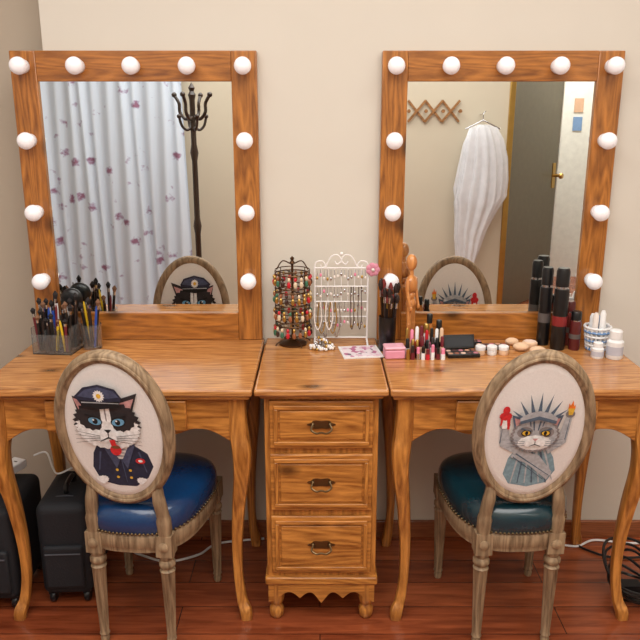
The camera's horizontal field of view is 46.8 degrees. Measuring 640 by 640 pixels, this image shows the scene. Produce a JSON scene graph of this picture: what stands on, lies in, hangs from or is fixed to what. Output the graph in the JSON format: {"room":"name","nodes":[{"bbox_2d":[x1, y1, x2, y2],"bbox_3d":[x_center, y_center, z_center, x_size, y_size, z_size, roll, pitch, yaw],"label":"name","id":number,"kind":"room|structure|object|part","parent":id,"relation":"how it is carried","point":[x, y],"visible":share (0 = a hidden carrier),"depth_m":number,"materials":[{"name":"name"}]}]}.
{"room":"backstage room","nodes":[
{"label":"backstage room","id":0,"kind":"room"},
{"bbox_2d":[0,0,73,498],"bbox_3d":[-1.620,-0.604,2.536,1.560,2.750,0.190,0,15,0],"label":"wall","id":1,"kind":"structure","parent":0,"point":[20,26],"depth_m":2.53,"materials":[{"name":"beige paint"}]},
{"bbox_2d":[0,537,639,639],"bbox_3d":[0.050,1.402,0.620,5.100,0.100,4.950,0,15,0],"label":"floor","id":2,"kind":"structure","parent":0,"point":[434,608],"depth_m":2.30,"materials":[{"name":"laminate"}]},
{"bbox_2d":[0,457,41,606],"bbox_3d":[-1.010,0.668,2.333,0.212,0.404,0.278,0,15,0],"label":"rolling suitcase","id":3,"kind":"object","parent":2,"relation":"on","point":[28,484],"depth_m":2.27,"materials":[{"name":"black plastic"}]},
{"bbox_3d":[-1.000,0.479,2.310,0.050,0.028,0.180,6,17,21],"label":"power strip","id":4,"kind":"part","parent":3,"relation":"part of","materials":[{"name":"white plastic"}]},
{"bbox_2d":[33,451,72,474],"bbox_3d":[-0.799,0.632,2.449,0.279,0.394,0.172,-3,16,-10],"label":"cable","id":5,"kind":"object","parent":2,"relation":"on","point":[48,455],"visible":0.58,"depth_m":2.40,"materials":[{"name":"plastic"}]},
{"bbox_2d":[36,471,107,601],"bbox_3d":[-0.785,0.674,2.360,0.174,0.378,0.268,-1,15,-3],"label":"rolling suitcase","id":6,"kind":"object","parent":2,"relation":"on","point":[60,514],"visible":0.8,"depth_m":2.24,"materials":[{"name":"black plastic"}]},
{"bbox_3d":[-0.785,0.509,2.318,0.016,0.038,0.100,-1,15,-3],"label":"carry handle","id":7,"kind":"part","parent":6,"relation":"part of","materials":[{"name":"black plastic"}]},
{"bbox_2d":[0,338,264,620],"bbox_3d":[-0.564,0.489,2.337,0.758,0.751,0.509,0,15,0],"label":"table","id":8,"kind":"object","parent":2,"relation":"on","point":[204,384],"visible":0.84,"depth_m":2.13,"materials":[{"name":"brown wood"}]},
{"bbox_3d":[-0.900,0.556,2.154,0.067,0.719,0.067,0,15,0],"label":"leg","id":9,"kind":"part","parent":8,"relation":"part of","materials":[{"name":"brown wood"}]},
{"bbox_2d":[30,291,82,354],"bbox_3d":[-0.828,0.004,2.319,0.137,0.192,0.090,2,15,6],"label":"organizer","id":10,"kind":"object","parent":8,"relation":"on","point":[51,334],"visible":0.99,"depth_m":2.30,"materials":[{"name":"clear plastic"}]},
{"bbox_2d":[61,288,82,316],"bbox_3d":[-0.800,-0.015,2.402,0.071,0.184,0.034,0,15,0],"label":"brush","id":11,"kind":"object","parent":10,"relation":"in","point":[67,293],"visible":0.33,"depth_m":2.38,"materials":[{"name":"black plastic"}]},
{"bbox_3d":[-0.900,0.451,2.533,0.058,0.718,0.056,0,15,0],"label":"leg","id":12,"kind":"part","parent":8,"relation":"part of","materials":[{"name":"brown wood"}]},
{"bbox_2d":[78,297,101,349],"bbox_3d":[-0.728,0.007,2.351,0.064,0.170,0.064,12,19,37],"label":"pen cup","id":13,"kind":"object","parent":8,"relation":"on","point":[91,330],"visible":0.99,"depth_m":2.34,"materials":[{"name":"clear plastic"}]},
{"bbox_3d":[-0.564,0.264,2.049,0.390,0.090,0.014,0,15,0],"label":"drawer","id":14,"kind":"part","parent":8,"relation":"part of","materials":[{"name":"brown wood"}]},
{"bbox_3d":[-0.564,0.151,2.252,0.742,0.012,0.478,0,15,0],"label":"moulding","id":15,"kind":"part","parent":8,"relation":"part of","materials":[{"name":"brown wood"}]},
{"bbox_2d":[9,51,262,339],"bbox_3d":[-0.562,-0.366,2.320,0.743,0.905,0.088,0,15,0],"label":"vanity mirror","id":16,"kind":"object","parent":8,"relation":"on","point":[140,170],"visible":1,"depth_m":2.33,"materials":[{"name":"brown wood"}]},
{"bbox_2d":[39,82,237,311],"bbox_3d":[-0.562,-0.376,2.348,0.587,0.725,0.004,0,15,0],"label":"mirror glass","id":17,"kind":"object","parent":16,"relation":"attached to","point":[139,180],"depth_m":2.34,"materials":[{"name":"silver"}]},
{"bbox_3d":[-0.228,0.556,2.154,0.067,0.719,0.067,0,15,0],"label":"leg","id":18,"kind":"part","parent":8,"relation":"part of","materials":[{"name":"brown wood"}]},
{"bbox_3d":[-0.228,0.451,2.533,0.058,0.718,0.056,0,15,0],"label":"leg","id":19,"kind":"part","parent":8,"relation":"part of","materials":[{"name":"brown wood"}]},
{"bbox_2d":[54,349,222,639],"bbox_3d":[-0.507,0.457,2.139,0.364,0.915,0.473,2,16,7],"label":"chair","id":20,"kind":"object","parent":2,"relation":"on","point":[114,424],"visible":1,"depth_m":1.97,"materials":[{"name":"brown wood"}]},
{"bbox_3d":[-0.623,0.754,2.099,0.046,0.364,0.053,2,16,7],"label":"leg","id":21,"kind":"part","parent":20,"relation":"part of","materials":[{"name":"brown wood"}]},
{"bbox_2d":[65,364,162,494],"bbox_3d":[-0.529,0.284,1.912,0.260,0.404,0.098,2,16,7],"label":"cushion","id":22,"kind":"object","parent":20,"relation":"on","point":[114,412],"depth_m":1.89,"materials":[{"name":"beige fabric"}]},
{"bbox_3d":[-0.529,0.285,1.910,0.317,0.462,0.120,2,16,7],"label":"oval frame","id":23,"kind":"part","parent":20,"relation":"part of","materials":[{"name":"brown wood"}]},
{"bbox_3d":[-0.633,0.668,2.411,0.046,0.364,0.053,2,16,7],"label":"leg","id":24,"kind":"part","parent":20,"relation":"part of","materials":[{"name":"brown wood"}]},
{"bbox_3d":[-0.503,0.530,2.198,0.364,0.008,0.398,2,16,7],"label":"nail trim","id":25,"kind":"part","parent":20,"relation":"part of","materials":[{"name":"gold metal"}]},
{"bbox_2d":[97,452,216,534],"bbox_3d":[-0.503,0.491,2.187,0.358,0.092,0.392,2,16,7],"label":"seat cushion","id":26,"kind":"object","parent":20,"relation":"on","point":[190,488],"depth_m":2.04,"materials":[{"name":"blue leather"}]},
{"bbox_3d":[-0.503,0.562,2.207,0.354,0.056,0.388,2,16,7],"label":"seat rail","id":27,"kind":"part","parent":20,"relation":"part of","materials":[{"name":"brown wood"}]},
{"bbox_3d":[-0.424,0.760,2.075,0.046,0.364,0.053,2,16,7],"label":"leg","id":28,"kind":"part","parent":20,"relation":"part of","materials":[{"name":"brown wood"}]},
{"bbox_3d":[-0.336,0.678,2.375,0.046,0.364,0.053,2,16,7],"label":"leg","id":29,"kind":"part","parent":20,"relation":"part of","materials":[{"name":"brown wood"}]},
{"bbox_2d":[134,537,263,561],"bbox_3d":[-0.435,0.805,2.576,0.487,0.008,0.107,-2,16,-7],"label":"cable","id":30,"kind":"object","parent":2,"relation":"on","point":[229,541],"visible":0.59,"depth_m":2.55,"materials":[{"name":"white plastic"}]},
{"bbox_2d":[254,338,388,617],"bbox_3d":[0.004,0.487,2.342,0.368,0.750,0.499,0,15,0],"label":"base cabinet","id":31,"kind":"object","parent":2,"relation":"on","point":[321,408],"visible":0.99,"depth_m":2.12,"materials":[{"name":"brown wood"}]},
{"bbox_2d":[272,256,311,347],"bbox_3d":[-0.088,-0.062,2.374,0.126,0.290,0.124,0,15,0],"label":"stand","id":32,"kind":"object","parent":31,"relation":"on","point":[289,341],"visible":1,"depth_m":2.35,"materials":[{"name":"brown metal"}]},
{"bbox_3d":[0.004,0.149,2.253,0.340,0.010,0.475,0,15,0],"label":"moulding","id":33,"kind":"part","parent":31,"relation":"part of","materials":[{"name":"brown wood"}]},
{"bbox_3d":[0.004,0.658,2.157,0.266,0.162,0.007,0,15,0],"label":"drawer moulding","id":34,"kind":"part","parent":31,"relation":"part of","materials":[{"name":"brown wood"}]},
{"bbox_3d":[0.004,0.714,2.410,0.332,0.025,0.456,0,15,0],"label":"moulding","id":35,"kind":"part","parent":31,"relation":"part of","materials":[{"name":"brown wood"}]},
{"bbox_3d":[0.004,0.655,2.166,0.290,0.186,0.012,0,15,0],"label":"drawer panel","id":36,"kind":"part","parent":31,"relation":"part of","materials":[{"name":"brown wood"}]},
{"bbox_3d":[0.004,0.462,2.113,0.290,0.175,0.012,0,15,0],"label":"drawer panel","id":37,"kind":"part","parent":31,"relation":"part of","materials":[{"name":"brown wood"}]},
{"bbox_3d":[0.004,0.291,2.066,0.290,0.143,0.012,0,15,0],"label":"drawer panel","id":38,"kind":"part","parent":31,"relation":"part of","materials":[{"name":"brown wood"}]},
{"bbox_3d":[0.004,0.465,2.103,0.266,0.151,0.007,0,15,0],"label":"drawer moulding","id":39,"kind":"part","parent":31,"relation":"part of","materials":[{"name":"brown wood"}]},
{"bbox_3d":[0.004,0.294,2.056,0.266,0.119,0.007,0,15,0],"label":"drawer moulding","id":40,"kind":"part","parent":31,"relation":"part of","materials":[{"name":"brown wood"}]},
{"bbox_3d":[0.004,0.662,2.145,0.081,0.033,0.025,0,15,0],"label":"bail pull","id":41,"kind":"part","parent":31,"relation":"part of","materials":[{"name":"gold metal"}]},
{"bbox_3d":[0.004,0.468,2.091,0.081,0.033,0.025,0,15,0],"label":"bail pull","id":42,"kind":"part","parent":31,"relation":"part of","materials":[{"name":"gold metal"}]},
{"bbox_3d":[0.004,0.298,2.044,0.081,0.033,0.025,0,15,0],"label":"bail pull","id":43,"kind":"part","parent":31,"relation":"part of","materials":[{"name":"gold metal"}]},
{"bbox_2d":[309,336,334,350],"bbox_3d":[0.007,0.071,2.353,0.083,0.044,0.054,0,15,0],"label":"pile","id":44,"kind":"object","parent":31,"relation":"on","point":[323,341],"visible":1,"depth_m":2.34,"materials":[{"name":"white ceramic"}]},
{"bbox_2d":[313,252,379,345],"bbox_3d":[0.085,-0.069,2.377,0.212,0.302,0.074,0,15,0],"label":"rack","id":45,"kind":"object","parent":31,"relation":"on","point":[373,269],"visible":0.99,"depth_m":2.38,"materials":[{"name":"white metal"}]},
{"bbox_2d":[338,345,383,358],"bbox_3d":[0.127,0.100,2.325,0.124,0.005,0.116,-2,16,-8],"label":"leaflet","id":46,"kind":"object","parent":31,"relation":"on","point":[370,351],"visible":1,"depth_m":2.31,"materials":[{"name":"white paper"}]},
{"bbox_2d":[377,339,639,620],"bbox_3d":[0.571,0.489,2.337,0.758,0.751,0.509,0,15,0],"label":"table","id":47,"kind":"object","parent":2,"relation":"on","point":[425,396],"visible":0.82,"depth_m":2.12,"materials":[{"name":"brown wood"}]},
{"bbox_3d":[0.235,0.451,2.533,0.058,0.718,0.056,0,15,0],"label":"leg","id":48,"kind":"part","parent":47,"relation":"part of","materials":[{"name":"brown wood"}]},
{"bbox_2d":[378,278,400,350],"bbox_3d":[0.216,-0.016,2.324,0.072,0.228,0.056,0,15,0],"label":"brush holder","id":49,"kind":"object","parent":47,"relation":"on","point":[389,301],"visible":0.9,"depth_m":2.31,"materials":[{"name":"black plastic"}]},
{"bbox_2d":[378,315,395,350],"bbox_3d":[0.212,0.041,2.340,0.056,0.110,0.056,0,15,0],"label":"cup","id":50,"kind":"object","parent":49,"relation":"on","point":[387,323],"depth_m":2.32,"materials":[{"name":"black plastic"}]},
{"bbox_2d":[383,343,405,358],"bbox_3d":[0.228,0.096,2.277,0.064,0.038,0.050,-1,15,-5],"label":"box","id":51,"kind":"object","parent":47,"relation":"on","point":[390,350],"visible":1,"depth_m":2.26,"materials":[{"name":"pink plastic"}]},
{"bbox_3d":[0.228,0.082,2.273,0.064,0.010,0.050,-1,15,-5],"label":"box lid","id":52,"kind":"part","parent":51,"relation":"part of","materials":[{"name":"pink plastic"}]},
{"bbox_3d":[0.235,0.556,2.154,0.067,0.719,0.067,0,15,0],"label":"leg","id":53,"kind":"part","parent":47,"relation":"part of","materials":[{"name":"brown wood"}]},
{"bbox_2d":[403,254,419,346],"bbox_3d":[0.287,-0.055,2.320,0.064,0.306,0.062,-5,16,-17],"label":"mannequin","id":54,"kind":"object","parent":47,"relation":"on","point":[411,284],"visible":0.86,"depth_m":2.29},
{"bbox_2d":[423,323,429,343],"bbox_3d":[0.332,0.056,2.318,0.023,0.093,0.023,0,15,0],"label":"bottle","id":55,"kind":"object","parent":47,"relation":"on","point":[426,325],"visible":0.43,"depth_m":2.31,"materials":[{"name":"gold plastic"}]},
{"bbox_2d":[427,313,432,335],"bbox_3d":[0.345,0.037,2.339,0.023,0.118,0.023,0,15,0],"label":"bottle","id":56,"kind":"object","parent":47,"relation":"on","point":[429,315],"visible":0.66,"depth_m":2.32,"materials":[{"name":"black plastic"}]},
{"bbox_2d":[436,319,441,337],"bbox_3d":[0.372,0.050,2.321,0.023,0.103,0.023,0,15,0],"label":"bottle","id":57,"kind":"object","parent":47,"relation":"on","point":[438,322],"visible":0.38,"depth_m":2.31,"materials":[{"name":"black plastic"}]},
{"bbox_2d":[443,334,479,357],"bbox_3d":[0.439,0.081,2.301,0.100,0.054,0.079,-2,15,-6],"label":"palette","id":58,"kind":"object","parent":47,"relation":"on","point":[456,344],"visible":0.92,"depth_m":2.32,"materials":[{"name":"black plastic"}]},
{"bbox_2d":[474,339,481,343],"bbox_3d":[0.486,0.072,2.411,0.075,0.013,0.035,0,15,0],"label":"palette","id":59,"kind":"object","parent":47,"relation":"on","point":[476,341],"visible":0.34,"depth_m":2.40,"materials":[{"name":"black plastic"}]},
{"bbox_2d":[475,344,485,355],"bbox_3d":[0.499,0.093,2.302,0.032,0.029,0.032,0,15,0],"label":"jar","id":60,"kind":"object","parent":47,"relation":"on","point":[480,348],"depth_m":2.29,"materials":[{"name":"white plastic"}]},
{"bbox_2d":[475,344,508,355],"bbox_3d":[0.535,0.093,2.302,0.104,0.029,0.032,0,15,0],"label":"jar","id":61,"kind":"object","parent":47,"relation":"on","point":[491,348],"visible":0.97,"depth_m":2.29,"materials":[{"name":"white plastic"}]},
{"bbox_2d":[487,344,496,355],"bbox_3d":[0.535,0.093,2.302,0.032,0.029,0.032,0,15,0],"label":"jar","id":62,"kind":"object","parent":47,"relation":"on","point":[491,348],"depth_m":2.29,"materials":[{"name":"white plastic"}]},
{"bbox_2d":[475,343,509,350],"bbox_3d":[0.550,0.085,2.362,0.100,0.013,0.040,-1,15,-4],"label":"palette","id":63,"kind":"object","parent":47,"relation":"on","point":[485,344],"visible":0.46,"depth_m":2.37,"materials":[{"name":"black plastic"}]},
{"bbox_2d":[376,51,624,339],"bbox_3d":[0.552,-0.366,2.320,0.728,0.905,0.088,0,15,0],"label":"vanity mirror","id":64,"kind":"object","parent":47,"relation":"on","point":[496,167],"visible":0.96,"depth_m":2.32,"materials":[{"name":"brown wood"}]},
{"bbox_2d":[401,82,594,311],"bbox_3d":[0.552,-0.376,2.348,0.572,0.725,0.004,0,15,0],"label":"mirror glass","id":65,"kind":"object","parent":64,"relation":"attached to","point":[497,178],"depth_m":2.34,"materials":[{"name":"clear"}]},
{"bbox_2d":[498,344,508,355],"bbox_3d":[0.571,0.093,2.302,0.032,0.029,0.032,0,15,0],"label":"jar","id":66,"kind":"object","parent":47,"relation":"on","point":[503,348],"depth_m":2.29,"materials":[{"name":"white plastic"}]},
{"bbox_2d":[505,338,518,344],"bbox_3d":[0.622,0.069,2.400,0.044,0.024,0.032,0,15,0],"label":"sponge","id":67,"kind":"object","parent":47,"relation":"on","point":[510,341],"visible":0.93,"depth_m":2.39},
{"bbox_3d":[0.571,0.151,2.252,0.742,0.012,0.478,0,15,0],"label":"moulding","id":68,"kind":"part","parent":47,"relation":"part of","materials":[{"name":"brown wood"}]},
{"bbox_2d":[513,342,528,350],"bbox_3d":[0.636,0.084,2.341,0.052,0.026,0.040,0,15,0],"label":"sponge","id":69,"kind":"object","parent":47,"relation":"on","point":[520,346],"visible":1,"depth_m":2.33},
{"bbox_3d":[0.571,0.264,2.049,0.390,0.090,0.014,0,15,0],"label":"drawer","id":70,"kind":"part","parent":47,"relation":"part of","materials":[{"name":"brown wood"}]},
{"bbox_2d":[522,339,537,347],"bbox_3d":[0.678,0.075,2.391,0.048,0.017,0.048,0,15,0],"label":"sponge","id":71,"kind":"object","parent":47,"relation":"on","point":[530,342],"visible":0.81,"depth_m":2.38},
{"bbox_2d":[530,346,544,350],"bbox_3d":[0.678,0.095,2.303,0.052,0.026,0.040,0,15,0],"label":"sponge","id":72,"kind":"object","parent":47,"relation":"on","point":[534,347],"visible":0.38,"depth_m":2.29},
{"bbox_2d":[536,266,553,345],"bbox_3d":[0.724,-0.045,2.378,0.040,0.255,0.040,0,15,0],"label":"spray can","id":73,"kind":"object","parent":47,"relation":"on","point":[546,290],"visible":0.97,"depth_m":2.36,"materials":[{"name":"black metal"}]},
{"bbox_2d":[550,267,570,350],"bbox_3d":[0.757,-0.035,2.329,0.046,0.262,0.046,0,15,0],"label":"spray can","id":74,"kind":"object","parent":47,"relation":"on","point":[562,291],"visible":1,"depth_m":2.31,"materials":[{"name":"black metal"}]},
{"bbox_2d":[565,300,575,345],"bbox_3d":[0.804,0.008,2.393,0.038,0.145,0.038,0,15,0],"label":"shampoo bottle","id":75,"kind":"object","parent":47,"relation":"on","point":[572,303],"visible":0.33,"depth_m":2.37,"materials":[{"name":"red plastic"}]},
{"bbox_2d":[568,310,581,350],"bbox_3d":[0.808,0.032,2.343,0.036,0.125,0.036,0,15,0],"label":"lotion bottle","id":76,"kind":"object","parent":47,"relation":"on","point":[575,327],"visible":1,"depth_m":2.33,"materials":[{"name":"red plastic"}]},
{"bbox_3d":[0.907,0.451,2.533,0.058,0.718,0.056,0,15,0],"label":"leg","id":77,"kind":"part","parent":47,"relation":"part of","materials":[{"name":"brown wood"}]},
{"bbox_2d":[590,341,603,358],"bbox_3d":[0.852,0.091,2.271,0.038,0.050,0.038,0,15,0],"label":"jar","id":78,"kind":"object","parent":47,"relation":"on","point":[597,351],"visible":1,"depth_m":2.26,"materials":[{"name":"plastic"}]},
{"bbox_2d":[583,310,611,350],"bbox_3d":[0.876,0.030,2.337,0.088,0.132,0.088,0,15,0],"label":"woven basket","id":79,"kind":"object","parent":47,"relation":"on","point":[597,328],"visible":0.8,"depth_m":2.31,"materials":[{"name":"white wicker"}]},
{"bbox_2d":[605,328,623,359],"bbox_3d":[0.902,0.073,2.261,0.050,0.090,0.050,0,15,0],"label":"jar","id":80,"kind":"object","parent":47,"relation":"on","point":[614,346],"visible":1,"depth_m":2.24,"materials":[{"name":"plastic"}]},
{"bbox_3d":[0.907,0.556,2.154,0.067,0.719,0.067,0,15,0],"label":"leg","id":81,"kind":"part","parent":47,"relation":"part of","materials":[{"name":"brown wood"}]},
{"bbox_2d":[433,349,595,639],"bbox_3d":[0.545,0.456,2.143,0.364,0.915,0.473,-1,15,-2],"label":"chair","id":82,"kind":"object","parent":2,"relation":"on","point":[533,428],"visible":1,"depth_m":1.96,"materials":[{"name":"brown wood"}]},
{"bbox_3d":[0.389,0.673,2.393,0.046,0.364,0.053,-1,15,-2],"label":"leg","id":83,"kind":"part","parent":82,"relation":"part of","materials":[{"name":"brown wood"}]},
{"bbox_3d":[0.450,0.757,2.086,0.046,0.364,0.053,-1,15,-2],"label":"leg","id":84,"kind":"part","parent":82,"relation":"part of","materials":[{"name":"brown wood"}]},
{"bbox_3d":[0.544,0.561,2.210,0.354,0.056,0.388,-1,15,-2],"label":"seat rail","id":85,"kind":"part","parent":82,"relation":"part of","materials":[{"name":"brown wood"}]},
{"bbox_3d":[0.544,0.529,2.202,0.364,0.008,0.398,-1,15,-2],"label":"nail trim","id":86,"kind":"part","parent":82,"relation":"part of","materials":[{"name":"gold metal"}]},
{"bbox_2d":[438,451,566,533],"bbox_3d":[0.544,0.490,2.191,0.358,0.092,0.392,-1,15,-2],"label":"seat cushion","id":87,"kind":"object","parent":82,"relation":"on","point":[461,489],"depth_m":2.03,"materials":[{"name":"teal leather"}]},
{"bbox_3d":[0.689,0.670,2.403,0.046,0.364,0.053,-1,15,-2],"label":"leg","id":88,"kind":"part","parent":82,"relation":"part of","materials":[{"name":"brown wood"}]},
{"bbox_3d":[0.551,0.284,1.913,0.317,0.462,0.120,-1,15,-2],"label":"oval frame","id":89,"kind":"part","parent":82,"relation":"part of","materials":[{"name":"brown wood"}]},
{"bbox_2d":[484,363,584,493],"bbox_3d":[0.551,0.284,1.914,0.260,0.404,0.098,-1,15,-2],"label":"cushion","id":90,"kind":"object","parent":82,"relation":"on","point":[534,413],"depth_m":1.89,"materials":[{"name":"beige fabric"}]},
{"bbox_3d":[0.650,0.755,2.093,0.046,0.364,0.053,-1,15,-2],"label":"leg","id":91,"kind":"part","parent":82,"relation":"part of","materials":[{"name":"brown wood"}]},
{"bbox_2d":[565,539,637,547],"bbox_3d":[1.048,0.790,2.628,0.503,0.007,0.056,0,15,0],"label":"cable","id":92,"kind":"object","parent":2,"relation":"on","point":[590,540],"visible":0.46,"depth_m":2.62,"materials":[{"name":"white plastic"}]},
{"bbox_2d":[579,545,639,558],"bbox_3d":[1.041,0.808,2.564,0.315,0.007,0.074,4,16,14],"label":"cable","id":93,"kind":"object","parent":2,"relation":"on","point":[581,547],"visible":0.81,"depth_m":2.56,"materials":[{"name":"plastic"}]},
{"bbox_2d":[602,537,639,604],"bbox_3d":[1.016,0.790,2.392,0.189,0.142,0.346,10,18,32],"label":"power cord","id":94,"kind":"object","parent":2,"relation":"on","point":[630,588],"visible":0.59,"depth_m":2.35,"materials":[{"name":"black plastic"}]},
{"bbox_2d":[38,0,639,519],"bbox_3d":[0.830,-0.587,2.473,3.340,2.750,0.320,0,15,0],"label":"wall","id":95,"kind":"structure","parent":0,"point":[319,62],"depth_m":2.29,"materials":[{"name":"paint"}]},
{"bbox_2d":[193,520,639,536],"bbox_3d":[0.820,0.752,2.668,3.320,0.065,0.014,0,15,0],"label":"baseboard","id":96,"kind":"structure","parent":95,"relation":"attached to","point":[419,528],"depth_m":2.66,"materials":[{"name":"brown wood"}]}
]}

